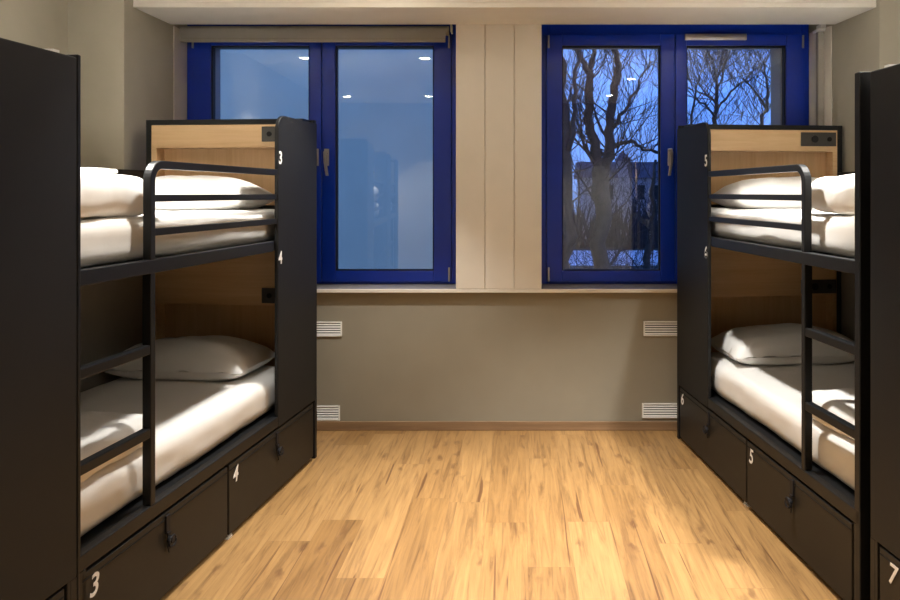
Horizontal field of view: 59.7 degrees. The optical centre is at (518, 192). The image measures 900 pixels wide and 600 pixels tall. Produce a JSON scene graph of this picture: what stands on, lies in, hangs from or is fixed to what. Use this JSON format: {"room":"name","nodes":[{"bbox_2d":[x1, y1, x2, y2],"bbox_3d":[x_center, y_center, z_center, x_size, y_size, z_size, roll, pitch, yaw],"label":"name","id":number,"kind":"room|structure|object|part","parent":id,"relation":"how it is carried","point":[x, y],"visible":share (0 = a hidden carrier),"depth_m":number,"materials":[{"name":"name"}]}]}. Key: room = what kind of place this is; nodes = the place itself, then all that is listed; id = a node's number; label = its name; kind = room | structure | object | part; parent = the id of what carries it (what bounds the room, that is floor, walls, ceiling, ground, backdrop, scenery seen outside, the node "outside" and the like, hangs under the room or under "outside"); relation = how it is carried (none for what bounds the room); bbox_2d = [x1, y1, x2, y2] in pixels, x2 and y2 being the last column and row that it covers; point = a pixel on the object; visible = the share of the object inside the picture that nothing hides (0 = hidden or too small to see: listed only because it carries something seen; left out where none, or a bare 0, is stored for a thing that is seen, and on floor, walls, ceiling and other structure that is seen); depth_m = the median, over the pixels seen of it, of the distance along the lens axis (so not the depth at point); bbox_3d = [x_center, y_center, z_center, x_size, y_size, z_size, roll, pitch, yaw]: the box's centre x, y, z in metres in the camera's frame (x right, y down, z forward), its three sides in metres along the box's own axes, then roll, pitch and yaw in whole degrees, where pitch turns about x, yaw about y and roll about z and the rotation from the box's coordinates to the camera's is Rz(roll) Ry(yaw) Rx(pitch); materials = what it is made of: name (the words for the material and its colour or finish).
{"room":"dormitory","nodes":[
{"label":"dormitory","id":0,"kind":"room"},
{"bbox_2d":[0,0,67,54],"bbox_3d":[-2.681,0.100,1.700,0.338,2.800,5.300,0,0,0],"label":"wall","id":1,"kind":"structure","parent":0,"point":[43,24],"depth_m":4.08,"materials":[{"name":"paint"}]},
{"bbox_2d":[68,0,186,169],"bbox_3d":[-2.518,0.100,4.803,0.665,2.800,0.905,0,0,0],"label":"wall pillar","id":2,"kind":"structure","parent":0,"point":[125,51],"depth_m":4.35,"materials":[{"name":"paint"}]},
{"bbox_2d":[317,296,676,420],"bbox_3d":[-0.100,1.071,5.096,4.210,0.857,0.318,0,0,0],"label":"wall","id":3,"kind":"structure","parent":0,"point":[395,358],"depth_m":4.94,"materials":[{"name":"paint"}]},
{"bbox_2d":[173,26,186,119],"bbox_3d":[-2.190,-0.228,5.051,0.007,1.661,0.229,0,0,-5],"label":"trim reveal","id":4,"kind":"structure","parent":3,"relation":"attached to","point":[179,48],"depth_m":5.03,"materials":[{"name":"beige paint"}]},
{"bbox_2d":[187,24,455,283],"bbox_3d":[-1.301,-0.279,5.165,1.788,1.762,0.149,0,0,0],"label":"window","id":5,"kind":"structure","parent":3,"relation":"in","point":[323,56],"depth_m":5.14,"materials":[{"name":"blue metal"}]},
{"bbox_3d":[-1.730,-0.232,5.179,0.859,1.636,0.072,0,0,0],"label":"sash","id":6,"kind":"part","parent":5,"relation":"part of","materials":[{"name":"blue metal"}]},
{"bbox_2d":[179,24,452,41],"bbox_3d":[-1.319,-1.033,5.065,1.778,0.118,0.090,0,0,0],"label":"roller blind","id":7,"kind":"object","parent":5,"relation":"attached to","point":[187,33],"visible":0.84,"depth_m":5.03,"materials":[{"name":"beige fabric"}]},
{"bbox_3d":[-1.335,-0.202,5.117,0.038,0.179,0.052,0,0,0],"label":"handle","id":8,"kind":"part","parent":5,"relation":"part of","materials":[{"name":"metal"}]},
{"bbox_3d":[-1.261,-0.202,5.117,0.038,0.179,0.052,0,0,0],"label":"handle","id":9,"kind":"part","parent":5,"relation":"part of","materials":[{"name":"metal"}]},
{"bbox_3d":[-0.870,-0.232,5.179,0.853,1.636,0.072,0,0,0],"label":"sash","id":10,"kind":"part","parent":5,"relation":"part of","materials":[{"name":"blue metal"}]},
{"bbox_2d":[317,406,339,420],"bbox_3d":[-1.260,1.393,4.932,0.262,0.095,0.010,0,0,0],"label":"air vent","id":11,"kind":"object","parent":3,"relation":"in","point":[324,413],"visible":0.57,"depth_m":4.93,"materials":[{"name":"plastic"}]},
{"bbox_2d":[317,322,341,336],"bbox_3d":[-1.247,0.861,4.932,0.262,0.095,0.010,0,0,0],"label":"air vent","id":12,"kind":"object","parent":3,"relation":"in","point":[324,329],"visible":0.49,"depth_m":4.93,"materials":[{"name":"plastic"}]},
{"bbox_2d":[317,421,676,430],"bbox_3d":[-0.100,1.472,4.930,4.170,0.057,0.014,0,0,0],"label":"baseboard","id":13,"kind":"structure","parent":3,"relation":"attached to","point":[321,425],"depth_m":4.92,"materials":[{"name":"brown wood"}]},
{"bbox_2d":[317,289,676,292],"bbox_3d":[-0.100,0.615,4.897,4.166,0.022,0.009,0,0,0],"label":"trim","id":14,"kind":"structure","parent":3,"relation":"attached to","point":[318,290],"depth_m":4.89,"materials":[{"name":"beige wood"}]},
{"bbox_2d":[317,293,676,295],"bbox_3d":[-0.100,0.637,5.048,4.170,0.022,0.235,0,0,0],"label":"trim","id":15,"kind":"structure","parent":3,"relation":"on","point":[318,294],"depth_m":4.93,"materials":[{"name":"paint"}]},
{"bbox_2d":[317,284,676,288],"bbox_3d":[-0.100,0.614,5.031,4.166,0.022,0.258,0,0,0],"label":"sill","id":16,"kind":"structure","parent":3,"relation":"attached to","point":[319,286],"depth_m":5.03,"materials":[{"name":"stone"}]},
{"bbox_2d":[456,24,541,288],"bbox_3d":[-0.124,-0.348,5.029,0.537,1.903,0.272,0,0,0],"label":"wall panel","id":17,"kind":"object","parent":3,"relation":"attached to","point":[485,53],"depth_m":4.89,"materials":[{"name":"beige wood"}]},
{"bbox_2d":[515,24,515,288],"bbox_3d":[-0.020,-0.228,4.891,0.004,1.660,0.004,0,0,0],"label":"trim","id":18,"kind":"structure","parent":3,"relation":"attached to","point":[515,24],"depth_m":4.89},
{"bbox_2d":[642,403,676,417],"bbox_3d":[0.911,1.377,4.932,0.262,0.095,0.010,0,0,0],"label":"air vent","id":19,"kind":"object","parent":3,"relation":"in","point":[649,410],"visible":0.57,"depth_m":4.93,"materials":[{"name":"plastic"}]},
{"bbox_2d":[643,321,676,335],"bbox_3d":[0.921,0.858,4.932,0.262,0.095,0.010,0,0,0],"label":"air vent","id":20,"kind":"object","parent":3,"relation":"in","point":[650,328],"visible":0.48,"depth_m":4.93,"materials":[{"name":"plastic"}]},
{"bbox_2d":[542,24,808,283],"bbox_3d":[1.036,-0.279,5.165,1.775,1.762,0.149,0,0,0],"label":"window","id":21,"kind":"structure","parent":3,"relation":"in","point":[672,41],"depth_m":5.14,"materials":[{"name":"blue metal"}]},
{"bbox_3d":[0.608,-0.232,5.179,0.846,1.636,0.072,0,0,0],"label":"sash","id":22,"kind":"part","parent":21,"relation":"part of","materials":[{"name":"blue metal"}]},
{"bbox_3d":[0.996,-0.202,5.117,0.038,0.179,0.052,0,0,0],"label":"handle","id":23,"kind":"part","parent":21,"relation":"part of","materials":[{"name":"metal"}]},
{"bbox_2d":[685,34,746,39],"bbox_3d":[1.298,-1.026,5.131,0.404,0.040,0.024,0,0,0],"label":"vent","id":24,"kind":"object","parent":21,"relation":"attached to","point":[687,36],"depth_m":5.12,"materials":[{"name":"metal"}]},
{"bbox_3d":[1.461,-0.232,5.179,0.853,1.636,0.072,0,0,0],"label":"sash","id":25,"kind":"part","parent":21,"relation":"part of","materials":[{"name":"blue metal"}]},
{"bbox_2d":[812,24,825,33],"bbox_3d":[1.937,-1.058,5.018,0.055,0.044,0.105,0,0,0],"label":"bracket","id":26,"kind":"object","parent":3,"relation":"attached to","point":[820,28],"visible":0.94,"depth_m":4.99,"materials":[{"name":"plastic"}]},
{"bbox_2d":[816,32,823,124],"bbox_3d":[1.936,-0.216,5.010,0.038,1.634,0.040,0,0,0],"label":"rail","id":27,"kind":"object","parent":3,"relation":"attached to","point":[819,35],"visible":0.44,"depth_m":4.99,"materials":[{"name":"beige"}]},
{"bbox_2d":[809,26,831,125],"bbox_3d":[1.970,-0.228,5.054,0.038,1.661,0.236,0,0,-13],"label":"trim reveal","id":28,"kind":"structure","parent":3,"relation":"attached to","point":[828,31],"depth_m":5.00,"materials":[{"name":"beige paint"}]},
{"bbox_2d":[215,48,781,124],"bbox_3d":[0.000,0.050,5.357,5.800,3.500,0.205,0,0,0],"label":"wall","id":29,"kind":"structure","parent":0,"point":[776,53],"depth_m":5.40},
{"bbox_2d":[160,431,842,599],"bbox_3d":[0.000,1.540,2.143,6.000,0.080,6.387,0,0,0],"label":"floor","id":30,"kind":"structure","parent":0,"point":[375,515],"depth_m":3.51,"materials":[{"name":"brown wood"}]},
{"bbox_2d":[0,38,76,599],"bbox_3d":[-1.906,0.537,1.399,0.978,1.926,2.060,0,0,6],"label":"bunk bed","id":31,"kind":"object","parent":30,"relation":"on","point":[38,85],"visible":1,"depth_m":2.21,"materials":[{"name":"black wood"}]},
{"bbox_3d":[-1.407,1.328,1.866,0.019,0.300,0.923,0,0,6],"label":"locker drawer","id":32,"kind":"part","parent":31,"relation":"part of","materials":[{"name":"grey laminate"}]},
{"bbox_3d":[-1.364,1.333,2.358,0.029,0.334,0.042,0,0,6],"label":"post","id":33,"kind":"part","parent":31,"relation":"part of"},
{"bbox_3d":[-1.365,1.335,2.366,0.034,0.331,0.030,0,0,6],"label":"post","id":34,"kind":"part","parent":31,"relation":"part of","materials":[{"name":"black wood"}]},
{"bbox_2d":[69,54,316,599],"bbox_3d":[-1.704,0.538,3.452,0.978,1.924,2.060,0,0,6],"label":"bunk bed","id":35,"kind":"object","parent":30,"relation":"on","point":[263,293],"visible":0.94,"depth_m":3.90,"materials":[{"name":"black wood"}]},
{"bbox_3d":[-1.818,0.528,2.433,0.950,1.904,0.010,0,0,6],"label":"footboard","id":36,"kind":"part","parent":35,"relation":"part of","materials":[{"name":"black wood"}]},
{"bbox_3d":[-1.362,0.346,2.390,0.035,1.538,0.014,0,0,6],"label":"ladder post","id":37,"kind":"part","parent":35,"relation":"part of","materials":[{"name":"black metal"}]},
{"bbox_3d":[-1.359,1.333,2.405,0.029,0.334,0.042,0,0,6],"label":"post","id":38,"kind":"part","parent":35,"relation":"part of","materials":[{"name":"black wood"}]},
{"bbox_3d":[-2.177,0.707,3.418,0.020,0.814,1.880,0,0,6],"label":"panel","id":39,"kind":"part","parent":35,"relation":"part of","materials":[{"name":"grey laminate"}]},
{"bbox_3d":[-1.323,0.702,2.793,0.033,0.827,0.030,0,0,6],"label":"ladder post","id":40,"kind":"part","parent":35,"relation":"part of","materials":[{"name":"black metal"}]},
{"bbox_3d":[-1.308,1.328,2.880,0.019,0.300,0.958,0,0,6],"label":"locker drawer","id":41,"kind":"part","parent":35,"relation":"part of","materials":[{"name":"grey laminate"}]},
{"bbox_2d":[81,365,274,535],"bbox_3d":[-1.723,1.034,3.404,0.836,0.178,1.898,0,0,6],"label":"mattress","id":42,"kind":"object","parent":35,"relation":"on","point":[192,418],"visible":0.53,"depth_m":3.38,"materials":[{"name":"white fabric"}]},
{"bbox_2d":[81,411,141,482],"bbox_3d":[-1.779,0.874,2.733,0.798,0.142,0.539,0,0,6],"label":"duvet","id":43,"kind":"object","parent":42,"relation":"on","point":[99,430],"visible":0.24,"depth_m":2.75,"materials":[{"name":"white fabric"}]},
{"bbox_2d":[104,335,274,380],"bbox_3d":[-1.710,0.849,4.101,0.740,0.192,0.460,0,0,6],"label":"pillow","id":44,"kind":"object","parent":42,"relation":"on","point":[185,358],"visible":0.88,"depth_m":3.92,"materials":[{"name":"white fabric"}]},
{"bbox_2d":[81,209,274,267],"bbox_3d":[-1.725,0.168,3.408,0.838,0.165,1.898,0,0,6],"label":"mattress","id":45,"kind":"object","parent":35,"relation":"on","point":[104,240],"visible":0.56,"depth_m":3.03,"materials":[{"name":"white fabric"}]},
{"bbox_2d":[81,171,142,217],"bbox_3d":[-1.780,-0.004,2.733,0.799,0.178,0.545,0,0,6],"label":"duvet","id":46,"kind":"object","parent":45,"relation":"on","point":[102,194],"visible":0.3,"depth_m":2.69,"materials":[{"name":"white fabric"}]},
{"bbox_2d":[81,167,117,173],"bbox_3d":[-1.570,-0.082,2.866,0.151,0.024,0.102,0,0,6],"label":"folded cloth","id":47,"kind":"object","parent":46,"relation":"on","point":[89,169],"visible":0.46,"depth_m":2.82,"materials":[{"name":"white fabric"}]},
{"bbox_2d":[155,175,274,209],"bbox_3d":[-1.710,-0.004,4.101,0.740,0.178,0.460,0,0,6],"label":"pillow","id":48,"kind":"object","parent":45,"relation":"on","point":[169,184],"visible":0.7,"depth_m":3.91,"materials":[{"name":"white fabric"}]},
{"bbox_3d":[-1.268,0.263,3.351,0.034,0.050,1.924,0,0,6],"label":"bed rail","id":49,"kind":"part","parent":35,"relation":"part of","materials":[{"name":"black metal"}]},
{"bbox_3d":[-1.705,1.141,3.437,0.920,0.051,2.029,0,0,6],"label":"frame","id":50,"kind":"part","parent":35,"relation":"part of","materials":[{"name":"black wood"}]},
{"bbox_3d":[-1.269,0.060,3.334,0.031,0.356,1.118,0,0,6],"label":"guard rail","id":51,"kind":"part","parent":35,"relation":"part of","materials":[{"name":"black metal"}]},
{"bbox_2d":[151,124,274,176],"bbox_3d":[-1.627,-0.156,4.401,0.885,0.452,0.088,0,0,6],"label":"shelf","id":52,"kind":"object","parent":35,"relation":"attached to","point":[241,145],"depth_m":4.39,"materials":[{"name":"brown wood"}]},
{"bbox_2d":[155,251,274,339],"bbox_3d":[-1.627,0.698,4.401,0.885,0.785,0.088,0,0,6],"label":"shelf","id":53,"kind":"object","parent":35,"relation":"attached to","point":[235,297],"depth_m":4.39,"materials":[{"name":"brown wood"}]},
{"bbox_3d":[-1.626,0.534,4.416,0.946,1.892,0.125,0,0,6],"label":"headboard","id":54,"kind":"part","parent":35,"relation":"part of","materials":[{"name":"beige wood"}]},
{"bbox_3d":[-1.314,0.569,4.321,0.223,0.084,0.010,0,0,6],"label":"socket plate","id":55,"kind":"part","parent":35,"relation":"part of","materials":[{"name":"black plastic"}]},
{"bbox_3d":[-1.314,-0.327,4.321,0.223,0.084,0.010,0,0,6],"label":"socket plate","id":56,"kind":"part","parent":35,"relation":"part of","materials":[{"name":"grey plastic"}]},
{"bbox_3d":[-1.210,1.328,3.874,0.019,0.300,1.012,0,0,6],"label":"locker drawer","id":57,"kind":"part","parent":35,"relation":"part of","materials":[{"name":"grey laminate"}]},
{"bbox_3d":[-1.181,0.389,4.162,0.020,1.563,0.545,0,0,6],"label":"panel","id":58,"kind":"part","parent":35,"relation":"part of","materials":[{"name":"grey laminate"}]},
{"bbox_3d":[-1.163,1.335,4.419,0.034,0.331,0.030,0,0,6],"label":"post","id":59,"kind":"part","parent":35,"relation":"part of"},
{"bbox_2d":[677,72,870,599],"bbox_3d":[1.565,0.538,3.804,1.028,1.924,2.075,0,0,-6],"label":"bunk bed","id":60,"kind":"object","parent":30,"relation":"on","point":[724,284],"visible":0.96,"depth_m":3.99,"materials":[{"name":"black wood"}]},
{"bbox_3d":[0.991,1.335,4.772,0.034,0.331,0.030,0,0,-6],"label":"post","id":61,"kind":"part","parent":60,"relation":"part of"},
{"bbox_3d":[1.011,0.389,4.515,0.020,1.563,0.545,0,0,-6],"label":"panel","id":62,"kind":"part","parent":60,"relation":"part of","materials":[{"name":"grey laminate"}]},
{"bbox_3d":[1.042,1.328,4.227,0.019,0.300,1.012,0,0,-6],"label":"locker drawer","id":63,"kind":"part","parent":60,"relation":"part of","materials":[{"name":"grey laminate"}]},
{"bbox_3d":[1.478,0.534,4.776,0.996,1.892,0.125,0,0,-6],"label":"headboard","id":64,"kind":"part","parent":60,"relation":"part of","materials":[{"name":"brown wood"}]},
{"bbox_3d":[1.105,0.060,3.688,0.031,0.356,1.118,0,0,-6],"label":"guard rail","id":65,"kind":"part","parent":60,"relation":"part of","materials":[{"name":"black metal"}]},
{"bbox_2d":[711,152,825,203],"bbox_3d":[1.474,-0.156,4.806,0.935,0.452,0.006,0,0,-6],"label":"shelf","id":66,"kind":"object","parent":60,"relation":"attached to","point":[815,162],"depth_m":4.81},
{"bbox_2d":[710,129,836,176],"bbox_3d":[1.479,-0.156,4.760,0.935,0.452,0.088,0,0,-6],"label":"shelf","id":67,"kind":"object","parent":60,"relation":"attached to","point":[816,149],"depth_m":4.76,"materials":[{"name":"brown wood"}]},
{"bbox_2d":[711,246,836,331],"bbox_3d":[1.479,0.698,4.760,0.935,0.785,0.088,0,0,-6],"label":"headboard","id":68,"kind":"object","parent":60,"relation":"attached to","point":[747,289],"depth_m":4.75,"materials":[{"name":"brown wood"}]},
{"bbox_2d":[711,352,854,490],"bbox_3d":[1.586,1.034,3.767,0.891,0.178,1.896,0,0,-6],"label":"mattress","id":69,"kind":"object","parent":60,"relation":"on","point":[770,395],"visible":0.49,"depth_m":3.78,"materials":[{"name":"white fabric"}]},
{"bbox_2d":[711,323,854,365],"bbox_3d":[1.530,0.848,4.457,0.780,0.195,0.460,0,0,-6],"label":"pillow","id":70,"kind":"object","parent":69,"relation":"on","point":[771,344],"visible":0.81,"depth_m":4.27,"materials":[{"name":"white fabric"}]},
{"bbox_2d":[812,387,854,439],"bbox_3d":[1.645,0.872,3.098,0.856,0.147,0.549,0,0,-6],"label":"duvet","id":71,"kind":"object","parent":69,"relation":"on","point":[840,402],"visible":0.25,"depth_m":3.12,"materials":[{"name":"white fabric"}]},
{"bbox_2d":[711,207,854,258],"bbox_3d":[1.583,0.168,3.765,0.895,0.165,1.904,0,0,-6],"label":"mattress","id":72,"kind":"object","parent":60,"relation":"on","point":[832,233],"visible":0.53,"depth_m":3.45,"materials":[{"name":"white fabric"}]},
{"bbox_2d":[711,176,817,208],"bbox_3d":[1.530,-0.005,4.457,0.780,0.180,0.460,0,0,-6],"label":"pillow","id":73,"kind":"object","parent":72,"relation":"on","point":[769,185],"visible":0.51,"depth_m":4.26,"materials":[{"name":"white fabric"}]},
{"bbox_2d":[812,173,854,214],"bbox_3d":[1.645,-0.002,3.099,0.853,0.175,0.547,0,0,-6],"label":"pillow","id":74,"kind":"object","parent":72,"relation":"on","point":[831,194],"visible":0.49,"depth_m":3.05,"materials":[{"name":"white fabric"}]},
{"bbox_3d":[1.103,0.263,3.707,0.034,0.050,1.919,0,0,-6],"label":"bed rail","id":75,"kind":"part","parent":60,"relation":"part of","materials":[{"name":"black metal"}]},
{"bbox_3d":[1.565,1.141,3.790,0.970,0.051,2.044,0,0,-6],"label":"frame","id":76,"kind":"part","parent":60,"relation":"part of","materials":[{"name":"black metal"}]},
{"bbox_3d":[1.146,1.328,3.244,0.019,0.300,0.938,0,0,-6],"label":"locker drawer","id":77,"kind":"part","parent":60,"relation":"part of","materials":[{"name":"grey laminate"}]},
{"bbox_3d":[1.163,0.702,3.147,0.033,0.827,0.030,0,0,-6],"label":"ladder post","id":78,"kind":"part","parent":60,"relation":"part of","materials":[{"name":"black metal"}]},
{"bbox_2d":[811,136,818,142],"bbox_3d":[1.800,-0.327,4.738,0.044,0.043,0.006,0,0,-6],"label":"socket","id":79,"kind":"object","parent":60,"relation":"attached to","point":[814,139],"depth_m":4.74,"materials":[{"name":"black plastic"}]},
{"bbox_2d":[812,283,818,289],"bbox_3d":[1.800,0.569,4.738,0.044,0.043,0.006,0,0,-6],"label":"socket","id":80,"kind":"object","parent":60,"relation":"attached to","point":[815,286],"depth_m":4.74,"materials":[{"name":"black plastic"}]},
{"bbox_3d":[1.826,-0.327,4.748,0.223,0.084,0.010,0,0,-6],"label":"socket plate","id":81,"kind":"part","parent":60,"relation":"part of","materials":[{"name":"black plastic"}]},
{"bbox_3d":[1.826,0.569,4.748,0.223,0.084,0.010,0,0,-6],"label":"socket plate","id":82,"kind":"part","parent":60,"relation":"part of","materials":[{"name":"black plastic"}]},
{"bbox_3d":[1.962,0.900,4.743,0.040,1.200,0.040,0,0,-6],"label":"post","id":83,"kind":"part","parent":60,"relation":"part of","materials":[{"name":"black metal"}]},
{"bbox_3d":[2.061,0.707,3.787,0.020,0.814,1.875,0,0,-6],"label":"panel","id":84,"kind":"part","parent":60,"relation":"part of","materials":[{"name":"grey laminate"}]},
{"bbox_3d":[1.204,1.333,2.745,0.029,0.334,0.042,0,0,-6],"label":"post","id":85,"kind":"part","parent":60,"relation":"part of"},
{"bbox_3d":[1.205,0.346,2.740,0.035,1.538,0.034,0,0,-6],"label":"ladder post","id":86,"kind":"part","parent":60,"relation":"part of","materials":[{"name":"black metal"}]},
{"bbox_3d":[1.686,0.528,2.789,1.000,1.904,0.030,0,0,-6],"label":"footboard","id":87,"kind":"part","parent":60,"relation":"part of","materials":[{"name":"black wood"}]},
{"bbox_2d":[870,64,899,599],"bbox_3d":[1.790,0.537,1.684,1.028,1.926,2.060,0,0,-6],"label":"bunk bed","id":88,"kind":"object","parent":30,"relation":"on","point":[885,82],"visible":1,"depth_m":2.57,"materials":[{"name":"black wood"}]},
{"bbox_3d":[1.216,1.335,2.644,0.034,0.331,0.030,0,0,-6],"label":"post","id":89,"kind":"part","parent":88,"relation":"part of","materials":[{"name":"black wood"}]},
{"bbox_3d":[1.215,1.333,2.637,0.029,0.334,0.042,0,0,-6],"label":"post","id":90,"kind":"part","parent":88,"relation":"part of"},
{"bbox_3d":[1.262,1.328,2.144,0.019,0.300,0.923,0,0,-6],"label":"locker drawer","id":91,"kind":"part","parent":88,"relation":"part of","materials":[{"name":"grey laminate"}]},
{"bbox_2d":[133,0,875,23],"bbox_3d":[-0.078,-1.179,4.672,4.236,0.242,0.456,0,0,0],"label":"ceiling","id":92,"kind":"structure","parent":0,"point":[169,11],"depth_m":4.50,"materials":[{"name":"white paint"}]},
{"bbox_2d":[809,0,899,171],"bbox_3d":[2.398,0.100,4.838,0.904,2.800,0.835,0,0,0],"label":"wall pillar","id":93,"kind":"structure","parent":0,"point":[868,41],"depth_m":4.69,"materials":[{"name":"paint"}]},
{"label":"outside","id":94,"kind":"structure","parent":0,"visible":0},
{"bbox_2d":[570,239,657,268],"bbox_3d":[0.000,3.650,62.735,120.000,0.300,114.530,0,0,0],"label":"ground","id":95,"kind":"structure","parent":94,"point":[585,248],"depth_m":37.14,"materials":[{"name":"white snow"}]},
{"bbox_2d":[220,49,432,268],"bbox_3d":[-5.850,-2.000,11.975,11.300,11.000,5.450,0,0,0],"label":"window glass","id":96,"kind":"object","parent":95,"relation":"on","point":[385,96],"visible":0.02,"depth_m":9.50,"materials":[{"name":"glass"}]},
{"bbox_2d":[563,49,623,268],"bbox_3d":[0.443,0.444,9.133,1.896,6.112,1.207,0,0,19],"label":"bare tree","id":97,"kind":"object","parent":95,"relation":"on","point":[571,238],"visible":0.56,"depth_m":8.99,"materials":[{"name":"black plant"}]},
{"bbox_2d":[563,198,657,248],"bbox_3d":[10.105,1.929,50.503,32.566,3.264,3.795,0,0,0],"label":"hedge","id":98,"kind":"object","parent":95,"relation":"on","point":[644,212],"visible":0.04,"depth_m":49.52,"materials":[{"name":"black plant"}]},
{"bbox_2d":[563,163,657,268],"bbox_3d":[0.789,0.954,16.032,5.829,5.110,5.687,0,0,25],"label":"bare shrub","id":99,"kind":"object","parent":95,"relation":"on","point":[577,256],"visible":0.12,"depth_m":15.60,"materials":[{"name":"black plant"}]},
{"bbox_2d":[570,119,657,268],"bbox_3d":[2.530,0.907,17.950,4.766,5.204,4.602,0,0,44],"label":"bare shrub","id":100,"kind":"object","parent":95,"relation":"on","point":[614,224],"visible":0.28,"depth_m":18.11,"materials":[{"name":"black plant"}]},
{"bbox_2d":[574,150,657,238],"bbox_3d":[8.692,0.096,62.925,8.000,6.808,6.750,0,0,0],"label":"house","id":101,"kind":"structure","parent":95,"relation":"on","point":[650,169],"depth_m":60.01,"materials":[{"name":"stone"}]},
{"bbox_2d":[563,110,703,268],"bbox_3d":[2.149,0.794,16.807,7.052,5.425,4.555,0,0,0],"label":"bare shrub","id":102,"kind":"object","parent":95,"relation":"on","point":[638,236],"visible":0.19,"depth_m":17.06,"materials":[{"name":"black plant"}]},
{"bbox_2d":[564,49,717,268],"bbox_3d":[1.467,-0.086,11.102,2.513,7.173,2.751,0,0,37],"label":"bare tree","id":103,"kind":"object","parent":95,"relation":"on","point":[603,209],"visible":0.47,"depth_m":10.92,"materials":[{"name":"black plant"}]},
{"bbox_2d":[583,49,744,268],"bbox_3d":[2.809,-0.650,15.010,3.117,8.301,2.850,0,0,6],"label":"bare tree","id":104,"kind":"object","parent":95,"relation":"on","point":[648,246],"visible":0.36,"depth_m":14.96,"materials":[{"name":"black plant"}]},
{"bbox_2d":[608,49,770,124],"bbox_3d":[4.288,-1.016,16.625,4.635,9.032,3.371,0,0,-18],"label":"bare tree","id":105,"kind":"object","parent":95,"relation":"on","point":[707,55],"visible":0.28,"depth_m":16.92,"materials":[{"name":"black plant"}]},
{"bbox_2d":[709,49,770,124],"bbox_3d":[5.894,-1.126,19.412,3.572,9.252,2.935,0,0,-6],"label":"bare tree","id":106,"kind":"object","parent":95,"relation":"on","point":[760,99],"visible":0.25,"depth_m":19.05,"materials":[{"name":"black plant"}]}
]}

